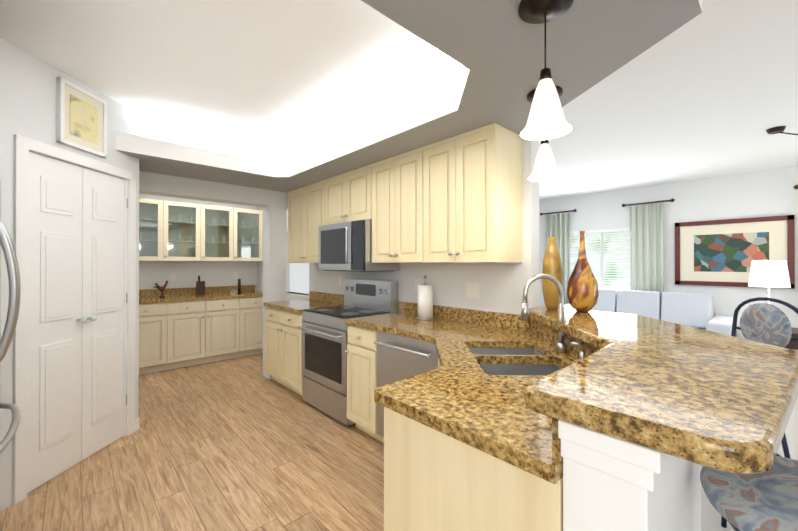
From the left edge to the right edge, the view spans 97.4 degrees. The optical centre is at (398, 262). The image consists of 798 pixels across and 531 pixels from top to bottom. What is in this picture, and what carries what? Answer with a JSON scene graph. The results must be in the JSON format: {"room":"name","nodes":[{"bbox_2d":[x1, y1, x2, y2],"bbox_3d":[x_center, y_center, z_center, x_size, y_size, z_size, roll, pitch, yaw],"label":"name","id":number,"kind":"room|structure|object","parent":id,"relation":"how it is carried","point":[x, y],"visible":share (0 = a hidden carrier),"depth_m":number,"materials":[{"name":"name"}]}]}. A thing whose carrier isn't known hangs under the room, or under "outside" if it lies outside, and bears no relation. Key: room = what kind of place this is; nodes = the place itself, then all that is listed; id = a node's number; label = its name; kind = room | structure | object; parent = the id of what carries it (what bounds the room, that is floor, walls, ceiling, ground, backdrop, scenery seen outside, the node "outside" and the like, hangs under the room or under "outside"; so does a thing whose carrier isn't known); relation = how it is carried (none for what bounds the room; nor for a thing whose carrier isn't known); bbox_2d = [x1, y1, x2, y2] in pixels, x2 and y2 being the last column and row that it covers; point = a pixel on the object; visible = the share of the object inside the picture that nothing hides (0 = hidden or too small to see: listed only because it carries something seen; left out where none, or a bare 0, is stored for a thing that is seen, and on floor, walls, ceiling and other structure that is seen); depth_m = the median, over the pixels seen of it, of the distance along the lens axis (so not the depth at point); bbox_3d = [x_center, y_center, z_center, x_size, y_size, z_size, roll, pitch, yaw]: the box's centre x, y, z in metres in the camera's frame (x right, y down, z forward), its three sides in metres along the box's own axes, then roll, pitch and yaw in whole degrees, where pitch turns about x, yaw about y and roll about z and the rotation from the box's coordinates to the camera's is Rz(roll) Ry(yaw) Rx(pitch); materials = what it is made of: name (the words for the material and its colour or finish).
{"room":"kitchen","nodes":[
{"label":"kitchen","id":0,"kind":"room"},
{"bbox_2d":[0,38,139,511],"bbox_3d":[-2.202,0.073,2.343,0.172,2.603,1.110,0,0,2],"label":"wall","id":1,"kind":"structure","parent":0,"point":[69,175],"depth_m":2.27,"materials":[{"name":"paint"}]},
{"bbox_2d":[56,77,106,157],"bbox_3d":[-2.151,-0.968,2.391,0.261,0.410,0.261,0,0,-43],"label":"print","id":2,"kind":"object","parent":1,"relation":"attached to","point":[81,115],"depth_m":2.36},
{"bbox_2d":[0,353,383,530],"bbox_3d":[-1.679,1.371,2.666,3.390,0.004,5.700,0,0,-43],"label":"floor","id":3,"kind":"structure","parent":0,"point":[243,443],"depth_m":2.30,"materials":[{"name":"brown wood"}]},
{"bbox_2d":[0,180,7,453],"bbox_3d":[-1.978,0.486,1.221,0.696,1.760,0.920,0,0,-43],"label":"refrigerator","id":4,"kind":"object","parent":3,"relation":"on","point":[3,231],"depth_m":1.46,"materials":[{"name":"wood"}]},
{"bbox_2d":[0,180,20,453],"bbox_3d":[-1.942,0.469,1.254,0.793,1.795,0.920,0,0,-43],"label":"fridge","id":5,"kind":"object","parent":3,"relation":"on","point":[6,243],"depth_m":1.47,"materials":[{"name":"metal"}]},
{"bbox_2d":[139,299,167,374],"bbox_3d":[-3.295,0.945,4.494,0.440,0.873,0.615,0,0,-43],"label":"base cabinet","id":6,"kind":"object","parent":3,"relation":"on","point":[153,313],"depth_m":4.33,"materials":[{"name":"brown wood"}]},
{"bbox_2d":[168,295,239,368],"bbox_3d":[-2.812,0.947,4.944,0.880,0.873,0.615,0,0,-43],"label":"base cabinet","id":7,"kind":"object","parent":3,"relation":"on","point":[202,329],"depth_m":4.71,"materials":[{"name":"brown wood"}]},
{"bbox_2d":[240,291,271,356],"bbox_3d":[-2.330,0.949,5.395,0.440,0.873,0.615,0,0,-43],"label":"base cabinet","id":8,"kind":"object","parent":3,"relation":"on","point":[251,305],"depth_m":5.14,"materials":[{"name":"brown wood"}]},
{"bbox_2d":[264,303,299,394],"bbox_3d":[-1.039,0.942,3.950,0.596,0.873,0.892,0,0,-43],"label":"base cabinet","id":9,"kind":"object","parent":3,"relation":"on","point":[282,322],"depth_m":3.73,"materials":[{"name":"brown wood"}]},
{"bbox_2d":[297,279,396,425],"bbox_3d":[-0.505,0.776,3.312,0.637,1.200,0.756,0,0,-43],"label":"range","id":10,"kind":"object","parent":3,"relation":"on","point":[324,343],"depth_m":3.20,"materials":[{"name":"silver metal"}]},
{"bbox_2d":[300,279,399,414],"bbox_3d":[-0.483,0.776,3.334,0.575,1.200,0.756,0,0,-43],"label":"stove","id":11,"kind":"object","parent":3,"relation":"on","point":[323,316],"depth_m":3.24,"materials":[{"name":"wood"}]},
{"bbox_2d":[263,291,599,483],"bbox_3d":[-0.390,0.427,2.628,1.457,0.143,3.714,0,0,-43],"label":"countertop","id":12,"kind":"structure","parent":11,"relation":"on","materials":[{"name":"brown stone"}]},
{"bbox_2d":[416,275,433,319],"bbox_3d":[0.213,0.282,2.850,0.150,0.353,0.150,0,0,-43],"label":"paper towel","id":13,"kind":"object","parent":12,"relation":"on","point":[425,292],"depth_m":2.80,"materials":[{"name":"white paper"}]},
{"bbox_2d":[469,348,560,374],"bbox_3d":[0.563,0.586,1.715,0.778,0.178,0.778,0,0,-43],"label":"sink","id":14,"kind":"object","parent":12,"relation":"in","point":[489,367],"depth_m":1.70,"materials":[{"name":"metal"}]},
{"bbox_2d":[521,274,585,359],"bbox_3d":[0.766,0.255,1.705,0.222,0.396,0.318,0,0,-43],"label":"faucet","id":15,"kind":"object","parent":12,"relation":"on","point":[574,346],"depth_m":1.75,"materials":[{"name":"silver metal"}]},
{"bbox_2d":[344,315,419,406],"bbox_3d":[-0.083,0.938,2.926,0.596,0.873,0.370,0,0,-43],"label":"base cabinet","id":16,"kind":"object","parent":3,"relation":"on","point":[360,336],"depth_m":2.74,"materials":[{"name":"brown wood"}]},
{"bbox_2d":[408,363,431,386],"bbox_3d":[0.234,0.938,1.676,0.235,0.861,0.235,0,0,-43],"label":"base cabinet","id":17,"kind":"object","parent":3,"relation":"on","point":[415,374],"depth_m":1.43,"materials":[{"name":"brown wood"}]},
{"bbox_2d":[376,319,491,394],"bbox_3d":[0.246,0.936,2.559,0.565,0.872,0.610,0,0,-43],"label":"base cabinet","id":18,"kind":"object","parent":3,"relation":"on","point":[403,335],"depth_m":2.40,"materials":[{"name":"brown stone"}]},
{"bbox_2d":[373,331,437,436],"bbox_3d":[0.224,0.936,2.538,0.626,0.872,0.610,0,0,-43],"label":"dishwasher","id":19,"kind":"object","parent":18,"relation":"in","point":[397,356],"depth_m":2.42,"materials":[{"name":"metal"}]},
{"bbox_2d":[384,339,515,394],"bbox_3d":[0.274,0.933,1.833,0.484,0.873,0.484,0,0,-43],"label":"base cabinet","id":20,"kind":"object","parent":3,"relation":"on","point":[442,355],"depth_m":2.02,"materials":[{"name":"brown wood"}]},
{"bbox_2d":[376,375,619,530],"bbox_3d":[0.301,0.930,1.155,0.399,0.873,0.616,0,0,-43],"label":"base cabinet","id":21,"kind":"object","parent":3,"relation":"on","point":[458,413],"depth_m":1.01,"materials":[{"name":"brown wood"}]},
{"bbox_2d":[330,387,683,458],"bbox_3d":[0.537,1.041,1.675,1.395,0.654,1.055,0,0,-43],"label":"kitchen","id":22,"kind":"object","parent":3,"relation":"on","point":[654,422],"depth_m":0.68,"materials":[{"name":"brown wood"}]},
{"bbox_2d":[432,363,619,418],"bbox_3d":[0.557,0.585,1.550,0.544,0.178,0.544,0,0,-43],"label":"base cabinet","id":23,"kind":"object","parent":3,"relation":"on","point":[590,388],"depth_m":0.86,"materials":[{"name":"brown stone"}]},
{"bbox_2d":[472,335,583,374],"bbox_3d":[0.568,0.586,1.874,0.551,0.178,0.551,0,0,-43],"label":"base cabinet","id":24,"kind":"object","parent":3,"relation":"on","point":[530,359],"depth_m":1.70,"materials":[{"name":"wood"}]},
{"bbox_2d":[566,231,598,311],"bbox_3d":[1.115,0.054,2.133,0.176,0.490,0.176,0,0,-43],"label":"vase","id":25,"kind":"object","parent":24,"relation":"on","point":[582,292],"visible":1,"depth_m":2.08,"materials":[{"name":"multicoloured glass"}]},
{"bbox_2d":[139,194,256,290],"bbox_3d":[-3.103,0.084,5.187,1.940,2.600,0.120,0,0,-43],"label":"wall","id":26,"kind":"structure","parent":0,"point":[209,273],"depth_m":5.19,"materials":[{"name":"paint"}]},
{"bbox_2d":[139,198,163,260],"bbox_3d":[-3.389,-0.418,4.601,0.441,0.803,0.341,0,0,-43],"label":"upper cabinet","id":27,"kind":"object","parent":26,"relation":"attached to","point":[151,211],"depth_m":4.61,"materials":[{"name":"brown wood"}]},
{"bbox_2d":[164,201,199,260],"bbox_3d":[-3.067,-0.417,4.901,0.440,0.803,0.341,0,0,-43],"label":"upper cabinet","id":28,"kind":"object","parent":26,"relation":"attached to","point":[181,220],"depth_m":4.89,"materials":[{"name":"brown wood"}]},
{"bbox_2d":[200,204,235,260],"bbox_3d":[-2.746,-0.415,5.202,0.440,0.803,0.341,0,0,-43],"label":"upper cabinet","id":29,"kind":"object","parent":26,"relation":"attached to","point":[217,223],"depth_m":5.19,"materials":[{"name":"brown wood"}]},
{"bbox_2d":[236,208,262,261],"bbox_3d":[-2.423,-0.414,5.502,0.442,0.803,0.341,0,0,-43],"label":"upper cabinet","id":30,"kind":"object","parent":26,"relation":"attached to","point":[249,223],"depth_m":5.50,"materials":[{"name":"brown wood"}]},
{"bbox_2d":[116,131,287,187],"bbox_3d":[-1.851,-0.924,3.315,1.330,0.140,0.730,0,0,-43],"label":"ceiling soffit","id":31,"kind":"structure","parent":0,"point":[154,155],"depth_m":3.19,"materials":[{"name":"white paint"}]},
{"bbox_2d":[139,131,288,379],"bbox_3d":[-1.741,0.078,3.728,1.940,2.600,0.670,0,0,-43],"label":"wall","id":32,"kind":"structure","parent":0,"point":[273,204],"depth_m":4.06,"materials":[{"name":"paint"}]},
{"bbox_2d":[257,138,538,314],"bbox_3d":[-0.726,0.080,4.149,0.140,2.600,4.840,0,0,-43],"label":"wall","id":33,"kind":"structure","parent":0,"point":[502,285],"depth_m":2.65,"materials":[{"name":"paint"}]},
{"bbox_2d":[288,180,323,262],"bbox_3d":[-0.928,-0.420,4.026,0.344,0.858,0.848,0,0,-43],"label":"upper cabinet","id":34,"kind":"object","parent":33,"relation":"attached to","point":[306,203],"depth_m":3.93,"materials":[{"name":"brown wood"}]},
{"bbox_2d":[312,219,347,270],"bbox_3d":[-0.484,-0.146,3.465,0.455,0.445,0.569,0,0,-43],"label":"microwave","id":35,"kind":"object","parent":33,"relation":"attached to","point":[329,240],"depth_m":3.37,"materials":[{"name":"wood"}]},
{"bbox_2d":[324,164,371,222],"bbox_3d":[-0.378,-0.423,3.437,0.344,0.858,0.765,0,0,-43],"label":"upper cabinet","id":36,"kind":"object","parent":33,"relation":"attached to","point":[347,195],"depth_m":3.29,"materials":[{"name":"brown wood"}]},
{"bbox_2d":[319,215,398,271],"bbox_3d":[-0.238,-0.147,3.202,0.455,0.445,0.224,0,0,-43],"label":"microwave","id":37,"kind":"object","parent":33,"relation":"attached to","point":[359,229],"depth_m":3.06,"materials":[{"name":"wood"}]},
{"bbox_2d":[372,147,423,262],"bbox_3d":[0.092,-0.425,2.934,0.344,0.858,0.610,0,0,-43],"label":"upper cabinet","id":38,"kind":"object","parent":33,"relation":"attached to","point":[397,181],"depth_m":2.79,"materials":[{"name":"brown wood"}]},
{"bbox_2d":[424,123,522,262],"bbox_3d":[0.507,-0.427,2.488,0.344,0.858,0.609,0,0,-43],"label":"upper cabinet","id":39,"kind":"object","parent":33,"relation":"attached to","point":[473,178],"depth_m":2.31,"materials":[{"name":"brown wood"}]},
{"bbox_2d":[0,0,797,200],"bbox_3d":[-0.008,-1.280,1.980,11.200,0.100,13.000,0,0,-43],"label":"ceiling","id":40,"kind":"structure","parent":0,"point":[710,90],"depth_m":2.36,"materials":[{"name":"white paint"}]},
{"bbox_2d":[766,126,797,134],"bbox_3d":[3.880,-1.158,3.038,0.520,0.135,0.968,0,0,-43],"label":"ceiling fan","id":41,"kind":"object","parent":40,"relation":"attached to","point":[777,129],"visible":1,"depth_m":3.18,"materials":[{"name":"brown metal"}]},
{"bbox_2d":[260,12,701,192],"bbox_3d":[-0.046,-1.041,2.847,0.670,0.370,3.880,0,0,-43],"label":"ceiling soffit","id":42,"kind":"structure","parent":0,"point":[422,124],"depth_m":2.20,"materials":[{"name":"white paint"}]},
{"bbox_2d":[527,85,562,180],"bbox_3d":[0.742,-0.646,1.788,0.170,0.430,0.170,0,0,-43],"label":"pendant light","id":43,"kind":"object","parent":42,"relation":"hanging from","point":[544,168],"visible":0.58,"depth_m":1.76,"materials":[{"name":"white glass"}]},
{"bbox_2d":[361,0,701,111],"bbox_3d":[-0.257,-1.051,0.714,2.550,0.370,1.050,0,0,-43],"label":"ceiling soffit","id":44,"kind":"structure","parent":0,"point":[495,48],"depth_m":1.31,"materials":[{"name":"white paint"}]},
{"bbox_2d":[518,0,572,139],"bbox_3d":[0.487,-0.649,1.168,0.170,0.430,0.170,0,0,-43],"label":"pendant light","id":45,"kind":"object","parent":44,"relation":"hanging from","point":[546,120],"visible":0.98,"depth_m":1.15,"materials":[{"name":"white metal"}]},
{"bbox_2d":[542,237,562,309],"bbox_3d":[0.977,0.070,2.237,0.124,0.460,0.124,0,0,-43],"label":"vase","id":46,"kind":"object","parent":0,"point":[552,264],"visible":0.96,"depth_m":2.20,"materials":[{"name":"gold metal"}]},
{"bbox_2d":[558,420,700,530],"bbox_3d":[0.731,0.861,1.538,1.600,1.022,0.969,0,0,-43],"label":"wall","id":47,"kind":"structure","parent":0,"point":[610,483],"depth_m":0.74,"materials":[{"name":"white paint"}]},
{"bbox_2d":[539,166,797,350],"bbox_3d":[3.939,0.086,5.658,0.160,2.600,13.000,0,0,-43],"label":"wall","id":48,"kind":"structure","parent":0,"point":[602,220],"depth_m":5.31,"materials":[{"name":"paint"}]},
{"bbox_2d":[540,209,576,215],"bbox_3d":[2.971,-0.930,6.551,0.102,0.056,0.676,0,0,-43],"label":"curtain rod","id":49,"kind":"object","parent":48,"relation":"attached to","point":[574,210],"visible":1,"depth_m":6.50,"materials":[{"name":"brown metal"}]},
{"bbox_2d":[546,213,569,304],"bbox_3d":[2.952,0.235,6.530,0.073,2.270,0.423,0,0,-43],"label":"curtain","id":50,"kind":"object","parent":49,"relation":"hanging from","point":[557,226],"visible":0.29,"depth_m":6.47,"materials":[{"name":"green fabric"}]},
{"bbox_2d":[622,198,674,206],"bbox_3d":[3.920,-0.934,5.535,0.102,0.056,0.696,0,0,-43],"label":"curtain rod","id":51,"kind":"object","parent":48,"relation":"attached to","point":[671,200],"visible":1,"depth_m":5.50,"materials":[{"name":"brown metal"}]},
{"bbox_2d":[630,203,663,293],"bbox_3d":[3.901,0.231,5.514,0.073,2.270,0.443,0,0,-43],"label":"curtain","id":52,"kind":"object","parent":51,"relation":"hanging from","point":[647,247],"visible":0.56,"depth_m":5.51,"materials":[{"name":"green fabric"}]},
{"bbox_2d":[675,215,794,288],"bbox_3d":[4.585,-0.132,4.866,0.035,0.933,1.203,0,0,-43],"label":"painting","id":53,"kind":"object","parent":48,"relation":"attached to","point":[725,252],"visible":0.94,"depth_m":4.86,"materials":[{"name":"multicoloured paper"}]},
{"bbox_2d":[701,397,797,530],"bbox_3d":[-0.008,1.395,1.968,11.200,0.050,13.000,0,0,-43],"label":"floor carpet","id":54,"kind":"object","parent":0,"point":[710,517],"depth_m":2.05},
{"bbox_2d":[564,289,736,336],"bbox_3d":[3.459,0.907,5.172,0.960,0.953,2.210,0,0,-43],"label":"sofa","id":55,"kind":"object","parent":54,"relation":"on","point":[695,310],"visible":0.19,"depth_m":5.01,"materials":[{"name":"fabric"}]},
{"bbox_2d":[721,297,797,527],"bbox_3d":[1.899,0.786,2.011,0.600,1.172,0.601,0,0,-43],"label":"stool","id":56,"kind":"object","parent":54,"relation":"on","point":[766,323],"visible":0.31,"depth_m":1.97,"materials":[{"name":"fabric"}]},
{"bbox_2d":[700,456,797,530],"bbox_3d":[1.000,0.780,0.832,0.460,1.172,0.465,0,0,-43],"label":"seat","id":57,"kind":"object","parent":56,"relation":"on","point":[766,501],"visible":0.88,"depth_m":0.83,"materials":[{"name":"fabric"}]},
{"bbox_2d":[784,327,797,349],"bbox_3d":[4.438,1.079,4.094,0.548,0.600,0.548,0,0,-43],"label":"side table","id":58,"kind":"object","parent":54,"relation":"on","point":[792,344],"depth_m":3.85,"materials":[{"name":"brown wood"}]},
{"bbox_2d":[748,260,790,303],"bbox_3d":[4.368,0.379,4.142,0.350,0.799,0.350,0,0,-43],"label":"table lamp","id":59,"kind":"object","parent":58,"relation":"on","point":[769,274],"visible":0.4,"depth_m":4.03,"materials":[{"name":"white fabric"}]}
]}

